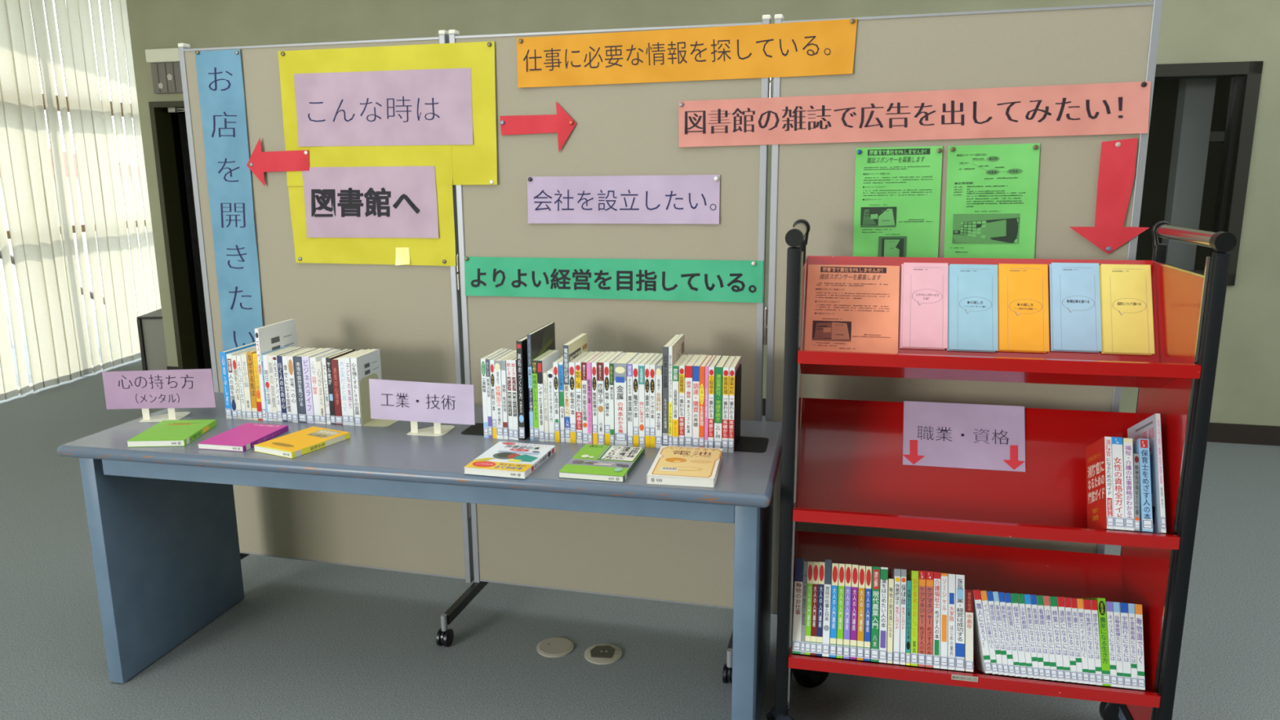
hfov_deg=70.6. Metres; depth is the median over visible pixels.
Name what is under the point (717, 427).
print
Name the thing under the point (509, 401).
print
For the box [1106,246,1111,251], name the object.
pin
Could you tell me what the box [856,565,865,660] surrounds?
book
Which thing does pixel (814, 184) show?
display panel
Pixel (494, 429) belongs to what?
print
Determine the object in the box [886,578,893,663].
book
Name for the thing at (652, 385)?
print
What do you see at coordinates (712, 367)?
book
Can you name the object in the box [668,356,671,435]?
print
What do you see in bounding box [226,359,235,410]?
print
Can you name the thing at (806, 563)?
book
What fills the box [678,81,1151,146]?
paper sign
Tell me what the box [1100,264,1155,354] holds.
leaflet
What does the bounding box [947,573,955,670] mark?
book
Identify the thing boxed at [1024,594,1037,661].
print
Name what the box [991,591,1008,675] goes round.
book
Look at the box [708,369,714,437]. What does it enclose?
print
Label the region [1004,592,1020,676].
book
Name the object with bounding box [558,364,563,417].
print
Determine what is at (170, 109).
door closer
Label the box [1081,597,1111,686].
book
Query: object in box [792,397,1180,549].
shelf
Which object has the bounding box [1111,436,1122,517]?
print
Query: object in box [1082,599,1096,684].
book
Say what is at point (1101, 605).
print
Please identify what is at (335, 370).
print
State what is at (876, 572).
print
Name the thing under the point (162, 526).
work table
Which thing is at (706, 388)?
print
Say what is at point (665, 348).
book
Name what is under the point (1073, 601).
print
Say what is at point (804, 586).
print
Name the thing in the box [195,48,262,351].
paper sign
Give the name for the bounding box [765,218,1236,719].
cart
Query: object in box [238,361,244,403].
print
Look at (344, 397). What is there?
print
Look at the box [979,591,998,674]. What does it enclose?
book
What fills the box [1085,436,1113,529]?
book
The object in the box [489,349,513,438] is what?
book
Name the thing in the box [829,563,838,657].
book
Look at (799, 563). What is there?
book
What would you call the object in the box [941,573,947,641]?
print
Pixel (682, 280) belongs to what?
paper sign
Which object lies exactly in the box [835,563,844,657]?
book
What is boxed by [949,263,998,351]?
leaflet
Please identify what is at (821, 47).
paper sign
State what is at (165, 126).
door
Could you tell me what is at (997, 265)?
leaflet
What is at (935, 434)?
paper notice
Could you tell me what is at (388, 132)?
poster
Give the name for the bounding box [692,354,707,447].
book
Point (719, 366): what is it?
book
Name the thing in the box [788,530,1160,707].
shelf
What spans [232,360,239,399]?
print
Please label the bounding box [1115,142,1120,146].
pin
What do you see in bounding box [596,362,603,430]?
print
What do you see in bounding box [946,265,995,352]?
leaflet
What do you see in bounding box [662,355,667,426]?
print
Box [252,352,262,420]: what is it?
book
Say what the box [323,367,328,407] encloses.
print
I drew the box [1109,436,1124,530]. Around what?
book
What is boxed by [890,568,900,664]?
book
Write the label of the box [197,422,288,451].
book
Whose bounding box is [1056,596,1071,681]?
book
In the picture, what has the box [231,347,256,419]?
book
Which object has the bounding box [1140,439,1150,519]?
print
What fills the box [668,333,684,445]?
book
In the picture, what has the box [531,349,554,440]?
book
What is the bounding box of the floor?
[0,314,1279,719]
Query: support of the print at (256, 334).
attached to the book at (279, 335)
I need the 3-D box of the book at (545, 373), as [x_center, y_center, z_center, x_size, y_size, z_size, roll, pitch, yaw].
[-0.227,0.109,2.373,0.011,0.181,0.131,2,12,12]
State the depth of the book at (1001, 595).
2.03 m
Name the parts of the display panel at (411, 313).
post, rail, rail, post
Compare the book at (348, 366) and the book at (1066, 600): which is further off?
the book at (348, 366)
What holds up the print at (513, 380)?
attached to the book at (513, 362)
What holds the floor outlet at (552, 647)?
on the floor
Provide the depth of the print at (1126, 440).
1.92 m
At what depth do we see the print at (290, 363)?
2.49 m
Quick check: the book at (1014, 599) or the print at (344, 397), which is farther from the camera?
the print at (344, 397)
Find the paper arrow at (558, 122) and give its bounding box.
[499,102,576,152]
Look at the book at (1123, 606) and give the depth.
1.98 m
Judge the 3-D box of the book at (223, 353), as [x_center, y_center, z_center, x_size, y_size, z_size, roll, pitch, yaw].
[-1.149,0.055,2.627,0.018,0.193,0.171,2,12,12]
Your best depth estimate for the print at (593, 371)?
2.28 m
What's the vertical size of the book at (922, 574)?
0.252 m
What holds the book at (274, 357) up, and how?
on the work table
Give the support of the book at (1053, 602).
in the cart
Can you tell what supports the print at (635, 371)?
attached to the book at (635, 365)
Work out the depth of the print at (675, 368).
2.24 m
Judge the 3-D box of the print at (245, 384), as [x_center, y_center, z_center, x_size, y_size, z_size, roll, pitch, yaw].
[-1.104,0.070,2.533,0.013,0.134,0.001,3,12,17]
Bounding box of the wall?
[125,0,1279,426]
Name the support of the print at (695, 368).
on the book at (695, 385)
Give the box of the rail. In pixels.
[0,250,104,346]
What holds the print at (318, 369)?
on the book at (318, 363)
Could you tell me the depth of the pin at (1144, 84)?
2.12 m
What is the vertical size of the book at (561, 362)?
0.210 m
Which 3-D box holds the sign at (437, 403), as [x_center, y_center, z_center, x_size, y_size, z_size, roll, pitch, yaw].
[-0.571,0.118,2.422,0.292,0.145,0.101,2,12,10]
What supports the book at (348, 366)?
on the work table
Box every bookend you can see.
[359,373,398,426]
[461,422,484,435]
[734,363,768,453]
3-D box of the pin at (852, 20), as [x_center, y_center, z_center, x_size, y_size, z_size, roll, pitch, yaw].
[0.534,-0.852,2.271,0.012,0.012,0.012,3,12,16]
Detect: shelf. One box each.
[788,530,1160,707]
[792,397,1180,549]
[797,255,1201,388]
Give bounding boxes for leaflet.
[899,263,944,350]
[902,262,947,348]
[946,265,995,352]
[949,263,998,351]
[997,265,1046,352]
[998,263,1048,351]
[1048,264,1098,352]
[1051,262,1102,351]
[1098,265,1151,355]
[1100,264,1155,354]
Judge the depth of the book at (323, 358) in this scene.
2.48 m
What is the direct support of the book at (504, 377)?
on the work table
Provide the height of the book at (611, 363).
0.213 m
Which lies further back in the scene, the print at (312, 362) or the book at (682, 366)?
the print at (312, 362)
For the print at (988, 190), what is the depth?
2.27 m
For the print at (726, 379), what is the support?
on the book at (726, 366)
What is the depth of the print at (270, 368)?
2.52 m
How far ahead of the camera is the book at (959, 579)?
2.06 m
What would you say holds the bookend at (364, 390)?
on the work table
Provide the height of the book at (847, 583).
0.254 m
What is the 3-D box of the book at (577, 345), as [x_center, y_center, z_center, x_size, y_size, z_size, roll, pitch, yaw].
[-0.167,0.070,2.379,0.014,0.254,0.181,2,12,12]
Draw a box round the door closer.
[167,107,184,112]
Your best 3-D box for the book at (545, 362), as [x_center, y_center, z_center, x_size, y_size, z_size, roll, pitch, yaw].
[-0.238,0.091,2.379,0.014,0.213,0.149,2,12,12]
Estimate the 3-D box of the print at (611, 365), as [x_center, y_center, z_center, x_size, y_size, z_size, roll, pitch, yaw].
[-0.071,0.111,2.269,0.010,0.209,0.001,2,12,12]
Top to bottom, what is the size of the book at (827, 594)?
0.260 m
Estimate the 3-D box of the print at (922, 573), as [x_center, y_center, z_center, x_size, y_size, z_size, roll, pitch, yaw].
[0.649,0.581,2.079,0.015,0.187,0.004,2,-13,11]
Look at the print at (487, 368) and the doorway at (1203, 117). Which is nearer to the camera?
the print at (487, 368)
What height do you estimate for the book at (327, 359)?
0.187 m
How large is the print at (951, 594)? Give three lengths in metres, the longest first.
0.139 x 0.011 x 0.001 m
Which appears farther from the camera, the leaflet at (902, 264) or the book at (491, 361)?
the book at (491, 361)
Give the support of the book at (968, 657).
in the cart
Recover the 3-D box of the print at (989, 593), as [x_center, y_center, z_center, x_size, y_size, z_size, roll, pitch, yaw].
[0.801,0.594,2.044,0.011,0.137,0.003,-5,-14,10]
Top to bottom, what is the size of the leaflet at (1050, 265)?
0.190 m
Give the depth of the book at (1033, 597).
2.02 m
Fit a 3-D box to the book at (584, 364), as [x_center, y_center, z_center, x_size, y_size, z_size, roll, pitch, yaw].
[-0.124,0.095,2.358,0.014,0.212,0.149,2,12,12]
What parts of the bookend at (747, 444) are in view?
plate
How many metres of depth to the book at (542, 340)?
2.33 m
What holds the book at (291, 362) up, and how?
on the work table
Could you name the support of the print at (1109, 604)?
attached to the book at (1109, 615)
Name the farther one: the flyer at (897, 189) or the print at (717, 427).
the flyer at (897, 189)
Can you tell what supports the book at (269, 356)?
on the work table
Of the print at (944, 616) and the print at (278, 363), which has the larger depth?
the print at (278, 363)
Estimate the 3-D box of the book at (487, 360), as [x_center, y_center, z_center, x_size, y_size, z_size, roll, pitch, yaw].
[-0.376,0.086,2.409,0.010,0.211,0.149,2,12,12]
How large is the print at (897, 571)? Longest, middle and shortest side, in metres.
0.135 x 0.013 x 0.002 m
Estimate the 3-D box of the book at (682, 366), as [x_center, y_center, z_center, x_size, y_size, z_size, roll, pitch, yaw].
[0.119,0.104,2.305,0.014,0.213,0.149,2,12,12]
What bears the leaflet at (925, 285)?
in the cart
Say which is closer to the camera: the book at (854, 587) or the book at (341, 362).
the book at (854, 587)
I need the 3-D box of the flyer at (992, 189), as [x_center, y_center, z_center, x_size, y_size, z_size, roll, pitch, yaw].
[0.880,-0.381,2.267,0.222,0.313,0.004,3,12,16]
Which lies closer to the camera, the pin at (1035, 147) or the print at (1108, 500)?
the print at (1108, 500)
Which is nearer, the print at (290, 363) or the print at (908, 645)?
the print at (908, 645)
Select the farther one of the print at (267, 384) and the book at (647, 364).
the print at (267, 384)
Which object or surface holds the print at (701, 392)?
attached to the book at (702, 367)
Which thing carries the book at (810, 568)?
in the cart
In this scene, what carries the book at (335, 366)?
on the work table
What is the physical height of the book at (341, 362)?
0.189 m
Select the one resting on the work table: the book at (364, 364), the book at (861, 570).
the book at (364, 364)
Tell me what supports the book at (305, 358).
on the work table
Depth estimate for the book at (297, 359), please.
2.50 m
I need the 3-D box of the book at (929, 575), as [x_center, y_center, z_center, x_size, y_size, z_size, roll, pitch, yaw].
[0.678,0.611,2.139,0.017,0.253,0.219,2,12,12]
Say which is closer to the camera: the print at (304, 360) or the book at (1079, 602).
the book at (1079, 602)
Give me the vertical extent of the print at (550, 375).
0.127 m
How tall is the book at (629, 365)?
0.213 m
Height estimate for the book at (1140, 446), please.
0.241 m
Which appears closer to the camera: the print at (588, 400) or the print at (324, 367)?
the print at (588, 400)
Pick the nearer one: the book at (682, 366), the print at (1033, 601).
the print at (1033, 601)
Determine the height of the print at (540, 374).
0.170 m
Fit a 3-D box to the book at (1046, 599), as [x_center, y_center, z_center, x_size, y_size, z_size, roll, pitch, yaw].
[0.927,0.635,2.075,0.027,0.219,0.194,2,12,12]
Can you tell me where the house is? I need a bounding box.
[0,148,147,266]
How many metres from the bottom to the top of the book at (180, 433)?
0.016 m
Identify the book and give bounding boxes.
[126,419,217,447]
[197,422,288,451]
[219,341,256,418]
[226,346,256,418]
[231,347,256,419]
[236,354,246,419]
[240,352,253,419]
[246,349,258,420]
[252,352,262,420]
[253,426,350,457]
[254,318,297,420]
[260,345,288,420]
[262,346,291,421]
[266,346,297,421]
[271,346,302,421]
[276,346,306,422]
[281,347,311,422]
[287,347,315,422]
[293,347,324,422]
[301,347,333,423]
[309,348,340,423]
[315,360,326,423]
[321,348,350,424]
[325,348,355,424]
[330,350,355,425]
[337,349,365,425]
[344,348,370,426]
[350,348,382,426]
[463,441,555,478]
[480,347,504,437]
[485,348,509,438]
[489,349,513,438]
[493,349,516,439]
[500,351,516,439]
[506,354,516,439]
[511,356,519,439]
[515,335,529,439]
[527,322,555,440]
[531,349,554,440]
[537,349,559,441]
[542,365,553,441]
[546,366,555,441]
[552,355,563,442]
[558,359,564,442]
[559,444,644,482]
[563,333,587,442]
[568,351,590,443]
[575,351,595,443]
[581,351,601,443]
[586,351,605,444]
[591,351,609,444]
[596,351,617,444]
[604,351,622,444]
[608,351,626,445]
[613,351,638,445]
[626,352,643,446]
[632,352,648,446]
[638,352,655,447]
[644,352,661,447]
[646,445,723,487]
[649,353,662,448]
[655,358,662,448]
[662,333,680,445]
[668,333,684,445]
[672,354,688,446]
[679,354,693,446]
[684,354,701,447]
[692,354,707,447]
[698,354,712,447]
[704,354,716,447]
[707,355,721,448]
[714,355,729,448]
[722,355,735,452]
[728,355,741,452]
[791,558,804,653]
[800,560,808,654]
[804,561,813,654]
[809,561,818,655]
[816,561,824,656]
[822,559,831,657]
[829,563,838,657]
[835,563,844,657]
[842,564,851,658]
[848,564,858,659]
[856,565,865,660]
[863,566,871,661]
[870,566,879,662]
[878,567,888,662]
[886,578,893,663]
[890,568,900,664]
[899,568,906,665]
[905,580,911,665]
[906,570,918,666]
[917,570,925,666]
[924,571,933,667]
[933,572,940,668]
[939,573,947,669]
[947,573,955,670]
[955,574,964,671]
[964,589,973,671]
[973,590,992,673]
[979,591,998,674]
[986,591,1004,675]
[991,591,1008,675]
[998,591,1014,675]
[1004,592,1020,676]
[1009,593,1027,676]
[1017,593,1033,677]
[1023,594,1039,678]
[1030,594,1044,679]
[1035,595,1051,679]
[1042,595,1057,680]
[1048,596,1064,680]
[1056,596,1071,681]
[1063,597,1077,682]
[1070,598,1083,683]
[1076,598,1088,684]
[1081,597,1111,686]
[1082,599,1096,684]
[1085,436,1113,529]
[1089,600,1102,685]
[1105,601,1117,687]
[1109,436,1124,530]
[1112,601,1124,687]
[1119,602,1131,688]
[1120,437,1134,531]
[1127,413,1166,533]
[1127,603,1137,688]
[1132,438,1152,533]
[1132,453,1139,532]
[1134,604,1145,689]
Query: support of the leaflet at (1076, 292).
in the cart
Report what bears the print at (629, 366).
attached to the book at (629, 365)
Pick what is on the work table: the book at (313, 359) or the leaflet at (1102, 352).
the book at (313, 359)
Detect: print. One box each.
[190,425,208,439]
[222,357,231,418]
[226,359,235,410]
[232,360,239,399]
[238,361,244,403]
[242,361,249,408]
[255,332,261,374]
[264,369,271,404]
[268,362,275,407]
[271,334,293,350]
[272,356,279,404]
[278,363,285,408]
[283,364,292,422]
[288,359,295,401]
[296,363,302,405]
[303,360,311,410]
[310,434,345,450]
[311,361,317,394]
[318,368,323,415]
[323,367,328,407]
[327,361,333,400]
[333,368,338,404]
[339,360,346,411]
[346,363,351,408]
[351,362,358,414]
[364,360,377,375]
[481,360,488,437]
[485,359,492,438]
[490,364,497,438]
[493,360,501,425]
[500,360,507,427]
[506,362,511,415]
[511,362,516,416]
[516,344,523,422]
[521,338,529,439]
[528,339,533,440]
[531,360,538,440]
[531,448,554,471]
[537,360,542,425]
[543,380,547,421]
[547,373,552,422]
[553,366,559,442]
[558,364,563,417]
[563,345,570,434]
[568,333,587,391]
[569,366,576,443]
[575,364,582,430]
[581,362,586,427]
[587,379,591,425]
[591,366,597,444]
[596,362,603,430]
[604,366,610,444]
[608,363,613,444]
[613,363,626,432]
[626,364,632,422]
[633,368,638,446]
[638,365,644,431]
[644,368,649,447]
[649,368,654,448]
[655,365,662,430]
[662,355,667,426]
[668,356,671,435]
[672,365,678,436]
[679,368,684,435]
[684,365,692,433]
[693,365,699,426]
[699,383,703,425]
[705,387,707,416]
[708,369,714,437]
[714,374,721,440]
[722,370,728,438]
[728,370,734,438]
[802,573,806,625]
[823,559,831,631]
[871,568,879,647]
[880,568,888,648]
[888,587,893,637]
[894,568,900,627]
[901,568,906,629]
[906,590,910,665]
[912,578,917,653]
[919,570,925,653]
[926,571,933,654]
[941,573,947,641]
[949,592,954,656]
[950,153,1025,252]
[957,268,991,313]
[965,589,973,628]
[986,591,1000,654]
[992,591,1006,654]
[1007,270,1044,342]
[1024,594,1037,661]
[1031,594,1043,662]
[1064,597,1075,665]
[1071,598,1081,662]
[1098,600,1110,674]
[1106,440,1112,516]
[1106,601,1115,669]
[1110,268,1149,349]
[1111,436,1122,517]
[1123,437,1133,518]
[1128,603,1137,668]
[1134,456,1139,520]
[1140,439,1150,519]
[1157,420,1163,505]
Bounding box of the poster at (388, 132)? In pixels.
[277,40,497,266]
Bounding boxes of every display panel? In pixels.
[177,30,474,582]
[435,14,773,684]
[765,0,1163,614]
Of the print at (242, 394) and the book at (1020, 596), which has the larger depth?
the print at (242, 394)
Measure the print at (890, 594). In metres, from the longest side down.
0.112 x 0.008 x 0.001 m
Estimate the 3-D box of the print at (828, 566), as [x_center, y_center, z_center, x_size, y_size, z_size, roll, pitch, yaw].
[0.442,0.553,2.128,0.015,0.163,0.004,2,-13,12]
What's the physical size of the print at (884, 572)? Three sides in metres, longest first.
0.177 x 0.016 x 0.004 m
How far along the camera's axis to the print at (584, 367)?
2.27 m
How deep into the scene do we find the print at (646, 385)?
2.25 m
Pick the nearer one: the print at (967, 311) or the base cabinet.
the print at (967, 311)
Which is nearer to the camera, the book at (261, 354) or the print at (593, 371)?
the print at (593, 371)
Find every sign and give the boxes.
[102,368,216,422]
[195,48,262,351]
[368,378,475,435]
[464,257,763,302]
[516,18,857,88]
[527,174,719,224]
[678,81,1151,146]
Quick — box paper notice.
[902,400,1025,471]
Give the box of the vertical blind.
[0,0,161,400]
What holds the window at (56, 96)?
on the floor
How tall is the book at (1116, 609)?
0.218 m
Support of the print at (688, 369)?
on the book at (689, 366)
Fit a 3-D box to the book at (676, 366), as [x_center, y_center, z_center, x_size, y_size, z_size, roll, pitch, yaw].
[0.103,0.104,2.307,0.015,0.213,0.149,2,12,12]
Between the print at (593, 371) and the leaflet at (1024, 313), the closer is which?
the leaflet at (1024, 313)
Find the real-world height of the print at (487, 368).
0.211 m
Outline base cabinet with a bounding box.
[136,308,168,370]
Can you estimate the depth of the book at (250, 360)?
2.53 m
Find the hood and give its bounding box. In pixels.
[145,48,179,62]
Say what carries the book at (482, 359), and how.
on the work table
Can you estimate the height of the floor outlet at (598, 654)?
0.011 m
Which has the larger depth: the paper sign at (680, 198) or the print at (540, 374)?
the paper sign at (680, 198)
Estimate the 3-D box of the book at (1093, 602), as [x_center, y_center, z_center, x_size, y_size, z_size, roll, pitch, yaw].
[1.021,0.639,2.055,0.019,0.218,0.194,2,12,12]
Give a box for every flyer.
[804,264,899,353]
[853,146,942,257]
[943,143,1039,258]
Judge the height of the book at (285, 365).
0.187 m
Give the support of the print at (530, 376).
attached to the book at (542, 340)
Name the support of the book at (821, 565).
in the cart
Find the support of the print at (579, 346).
attached to the book at (577, 345)
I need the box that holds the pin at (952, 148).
[950,146,955,151]
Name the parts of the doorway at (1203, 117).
sash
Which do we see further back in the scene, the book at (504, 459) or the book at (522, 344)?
the book at (522, 344)
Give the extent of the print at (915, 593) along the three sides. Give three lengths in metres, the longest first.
0.167 x 0.010 x 0.001 m
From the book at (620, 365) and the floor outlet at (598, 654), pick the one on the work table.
the book at (620, 365)
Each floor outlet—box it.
[536,637,573,657]
[584,643,622,664]
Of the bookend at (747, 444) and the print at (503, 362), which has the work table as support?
the bookend at (747, 444)
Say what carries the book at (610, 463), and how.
on the work table
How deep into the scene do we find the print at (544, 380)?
2.31 m
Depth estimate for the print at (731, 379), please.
2.20 m
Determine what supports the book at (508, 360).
on the work table
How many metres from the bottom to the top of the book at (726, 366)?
0.214 m
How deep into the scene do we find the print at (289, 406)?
2.51 m
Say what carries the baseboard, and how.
attached to the wall
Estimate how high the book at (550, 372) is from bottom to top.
0.187 m
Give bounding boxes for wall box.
[145,48,182,93]
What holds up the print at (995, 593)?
attached to the book at (995, 594)
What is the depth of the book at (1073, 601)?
2.00 m
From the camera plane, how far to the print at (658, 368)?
2.23 m
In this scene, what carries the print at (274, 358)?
on the book at (274, 357)
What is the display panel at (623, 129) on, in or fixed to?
on the floor
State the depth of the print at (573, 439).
2.29 m
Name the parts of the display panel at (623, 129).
post, rail, rail, post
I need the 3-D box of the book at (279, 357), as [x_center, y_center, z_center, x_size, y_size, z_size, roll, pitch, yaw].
[-0.981,0.068,2.573,0.015,0.188,0.131,2,12,12]
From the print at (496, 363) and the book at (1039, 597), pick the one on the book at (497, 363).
the print at (496, 363)
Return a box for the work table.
[57,392,782,719]
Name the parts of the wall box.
casing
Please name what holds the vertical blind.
attached to the window at (56, 96)
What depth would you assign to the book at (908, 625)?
2.08 m
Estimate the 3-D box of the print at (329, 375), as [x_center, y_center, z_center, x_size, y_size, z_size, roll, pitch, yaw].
[-0.850,0.059,2.476,0.010,0.109,0.001,2,12,12]
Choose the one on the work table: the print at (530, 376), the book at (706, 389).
the book at (706, 389)
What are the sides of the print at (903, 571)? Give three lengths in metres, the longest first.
0.135 x 0.012 x 0.002 m
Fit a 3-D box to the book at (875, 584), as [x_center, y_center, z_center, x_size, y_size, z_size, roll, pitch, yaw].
[0.560,0.607,2.164,0.018,0.253,0.219,2,12,12]
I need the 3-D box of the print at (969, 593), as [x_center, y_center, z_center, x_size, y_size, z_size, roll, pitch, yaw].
[0.751,0.568,2.061,0.017,0.085,0.002,2,-15,12]
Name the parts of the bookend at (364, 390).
plate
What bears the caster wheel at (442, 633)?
attached to the display panel at (623, 129)
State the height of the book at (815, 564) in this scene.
0.253 m
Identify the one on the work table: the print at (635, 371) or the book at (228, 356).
the book at (228, 356)
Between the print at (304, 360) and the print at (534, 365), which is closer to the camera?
the print at (534, 365)
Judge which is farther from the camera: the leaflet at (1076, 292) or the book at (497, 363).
the book at (497, 363)
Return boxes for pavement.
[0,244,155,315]
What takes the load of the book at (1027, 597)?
in the cart
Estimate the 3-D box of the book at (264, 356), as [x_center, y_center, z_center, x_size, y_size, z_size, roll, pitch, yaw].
[-1.026,0.066,2.584,0.015,0.188,0.131,2,12,12]
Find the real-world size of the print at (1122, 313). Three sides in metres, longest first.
0.199 x 0.075 x 0.001 m
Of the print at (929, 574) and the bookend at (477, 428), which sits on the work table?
the bookend at (477, 428)
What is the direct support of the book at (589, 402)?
on the work table
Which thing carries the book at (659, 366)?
on the work table
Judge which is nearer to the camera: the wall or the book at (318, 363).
the book at (318, 363)
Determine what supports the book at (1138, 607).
in the cart
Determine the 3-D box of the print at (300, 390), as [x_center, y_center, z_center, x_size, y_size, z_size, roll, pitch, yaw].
[-0.940,0.067,2.495,0.013,0.125,0.001,2,12,12]
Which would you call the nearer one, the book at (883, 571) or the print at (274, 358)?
the book at (883, 571)
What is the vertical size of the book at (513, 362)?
0.211 m
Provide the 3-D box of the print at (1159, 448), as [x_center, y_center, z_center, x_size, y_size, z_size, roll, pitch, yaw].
[1.103,0.219,1.913,0.005,0.187,0.007,2,-16,12]
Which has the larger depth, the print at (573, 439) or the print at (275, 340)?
the print at (275, 340)
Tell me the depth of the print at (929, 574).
2.09 m
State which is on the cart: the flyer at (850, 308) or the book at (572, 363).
the flyer at (850, 308)
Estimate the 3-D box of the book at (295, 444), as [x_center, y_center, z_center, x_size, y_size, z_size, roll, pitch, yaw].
[-0.863,0.209,2.313,0.134,0.015,0.193,6,13,27]
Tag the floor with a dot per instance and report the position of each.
(305, 640)
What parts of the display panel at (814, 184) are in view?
post, rail, post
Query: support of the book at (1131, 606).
in the cart
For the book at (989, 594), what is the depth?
2.04 m
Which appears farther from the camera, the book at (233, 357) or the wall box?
the wall box
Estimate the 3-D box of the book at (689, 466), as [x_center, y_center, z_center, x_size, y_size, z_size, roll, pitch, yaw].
[0.108,0.244,2.100,0.150,0.021,0.225,2,12,10]
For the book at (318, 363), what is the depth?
2.49 m
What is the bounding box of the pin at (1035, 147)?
[1032,144,1038,150]
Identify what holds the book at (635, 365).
on the work table
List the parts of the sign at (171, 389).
plate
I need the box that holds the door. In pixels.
[148,101,204,369]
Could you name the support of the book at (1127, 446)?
in the cart
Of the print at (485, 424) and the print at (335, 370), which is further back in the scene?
the print at (335, 370)
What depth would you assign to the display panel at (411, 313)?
2.83 m
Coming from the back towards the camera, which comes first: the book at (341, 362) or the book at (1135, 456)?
the book at (341, 362)
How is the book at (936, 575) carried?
in the cart
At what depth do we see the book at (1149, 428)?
1.93 m
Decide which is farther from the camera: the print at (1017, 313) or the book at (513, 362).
the book at (513, 362)
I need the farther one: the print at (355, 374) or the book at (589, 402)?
the print at (355, 374)
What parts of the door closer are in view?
arm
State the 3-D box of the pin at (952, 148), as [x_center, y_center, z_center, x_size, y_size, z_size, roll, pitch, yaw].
[0.784,-0.528,2.264,0.012,0.012,0.012,3,12,16]
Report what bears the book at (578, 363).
on the work table
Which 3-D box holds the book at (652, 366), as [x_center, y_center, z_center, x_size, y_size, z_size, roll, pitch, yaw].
[0.047,0.101,2.320,0.013,0.213,0.149,2,12,12]
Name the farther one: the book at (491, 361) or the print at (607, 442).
the book at (491, 361)
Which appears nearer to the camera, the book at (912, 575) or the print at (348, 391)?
the book at (912, 575)
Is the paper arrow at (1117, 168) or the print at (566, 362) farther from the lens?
the print at (566, 362)
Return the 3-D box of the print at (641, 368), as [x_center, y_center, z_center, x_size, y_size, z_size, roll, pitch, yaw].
[0.004,0.096,2.251,0.014,0.167,0.001,2,12,12]
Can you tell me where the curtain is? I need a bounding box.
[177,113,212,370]
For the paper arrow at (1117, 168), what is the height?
0.276 m
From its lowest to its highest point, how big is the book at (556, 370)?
0.209 m
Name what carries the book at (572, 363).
on the work table
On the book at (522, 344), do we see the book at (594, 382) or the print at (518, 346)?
the print at (518, 346)
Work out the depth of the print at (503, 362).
2.32 m
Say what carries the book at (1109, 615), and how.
in the cart
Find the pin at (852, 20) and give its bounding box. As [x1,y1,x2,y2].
[849,17,854,23]
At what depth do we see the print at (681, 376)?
2.23 m
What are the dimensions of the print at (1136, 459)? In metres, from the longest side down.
0.145 x 0.009 x 0.003 m
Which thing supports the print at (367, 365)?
attached to the book at (364, 364)
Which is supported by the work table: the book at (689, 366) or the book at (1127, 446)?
the book at (689, 366)
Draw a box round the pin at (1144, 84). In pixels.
[1141,81,1146,87]
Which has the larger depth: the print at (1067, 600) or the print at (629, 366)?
the print at (629, 366)
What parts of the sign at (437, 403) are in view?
plate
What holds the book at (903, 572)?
in the cart
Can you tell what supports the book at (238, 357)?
on the work table
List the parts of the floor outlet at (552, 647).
plate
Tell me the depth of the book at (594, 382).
2.28 m
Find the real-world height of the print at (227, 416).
0.181 m
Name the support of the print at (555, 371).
attached to the book at (556, 370)
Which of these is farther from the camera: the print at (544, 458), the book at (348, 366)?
the book at (348, 366)
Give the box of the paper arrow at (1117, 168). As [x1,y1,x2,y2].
[1070,137,1148,253]
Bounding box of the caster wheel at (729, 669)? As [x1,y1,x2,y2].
[727,667,731,681]
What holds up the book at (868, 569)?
in the cart
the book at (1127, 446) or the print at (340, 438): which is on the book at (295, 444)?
the print at (340, 438)
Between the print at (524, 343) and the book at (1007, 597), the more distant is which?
the print at (524, 343)
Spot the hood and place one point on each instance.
(163, 55)
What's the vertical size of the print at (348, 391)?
0.127 m
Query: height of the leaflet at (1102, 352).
0.190 m
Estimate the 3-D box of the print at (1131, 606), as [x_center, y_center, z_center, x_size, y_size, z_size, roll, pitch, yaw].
[1.082,0.605,1.984,0.012,0.136,0.003,3,-13,9]
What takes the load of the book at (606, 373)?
on the work table
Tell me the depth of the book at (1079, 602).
2.00 m
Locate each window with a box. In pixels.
[4,93,146,395]
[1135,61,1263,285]
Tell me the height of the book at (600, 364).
0.214 m
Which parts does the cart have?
post, rail, post trim, panel, handle, post, name plate, rail, post, panel, post trim, handle, post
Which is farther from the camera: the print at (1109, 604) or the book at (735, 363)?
the book at (735, 363)
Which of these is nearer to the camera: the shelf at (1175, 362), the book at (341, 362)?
the shelf at (1175, 362)
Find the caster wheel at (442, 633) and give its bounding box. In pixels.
[440,631,445,644]
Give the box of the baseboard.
[166,366,1279,445]
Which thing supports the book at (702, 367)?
on the work table
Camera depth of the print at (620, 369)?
2.25 m
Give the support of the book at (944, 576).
in the cart
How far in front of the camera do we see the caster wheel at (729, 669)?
2.45 m
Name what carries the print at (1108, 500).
attached to the book at (1100, 504)
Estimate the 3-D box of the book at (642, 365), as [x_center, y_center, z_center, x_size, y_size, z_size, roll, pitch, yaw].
[0.020,0.100,2.325,0.014,0.214,0.149,2,12,12]
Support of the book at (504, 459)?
on the work table
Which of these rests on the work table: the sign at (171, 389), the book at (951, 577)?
the sign at (171, 389)
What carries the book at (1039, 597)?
in the cart
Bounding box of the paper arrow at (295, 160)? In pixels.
[246,137,309,186]

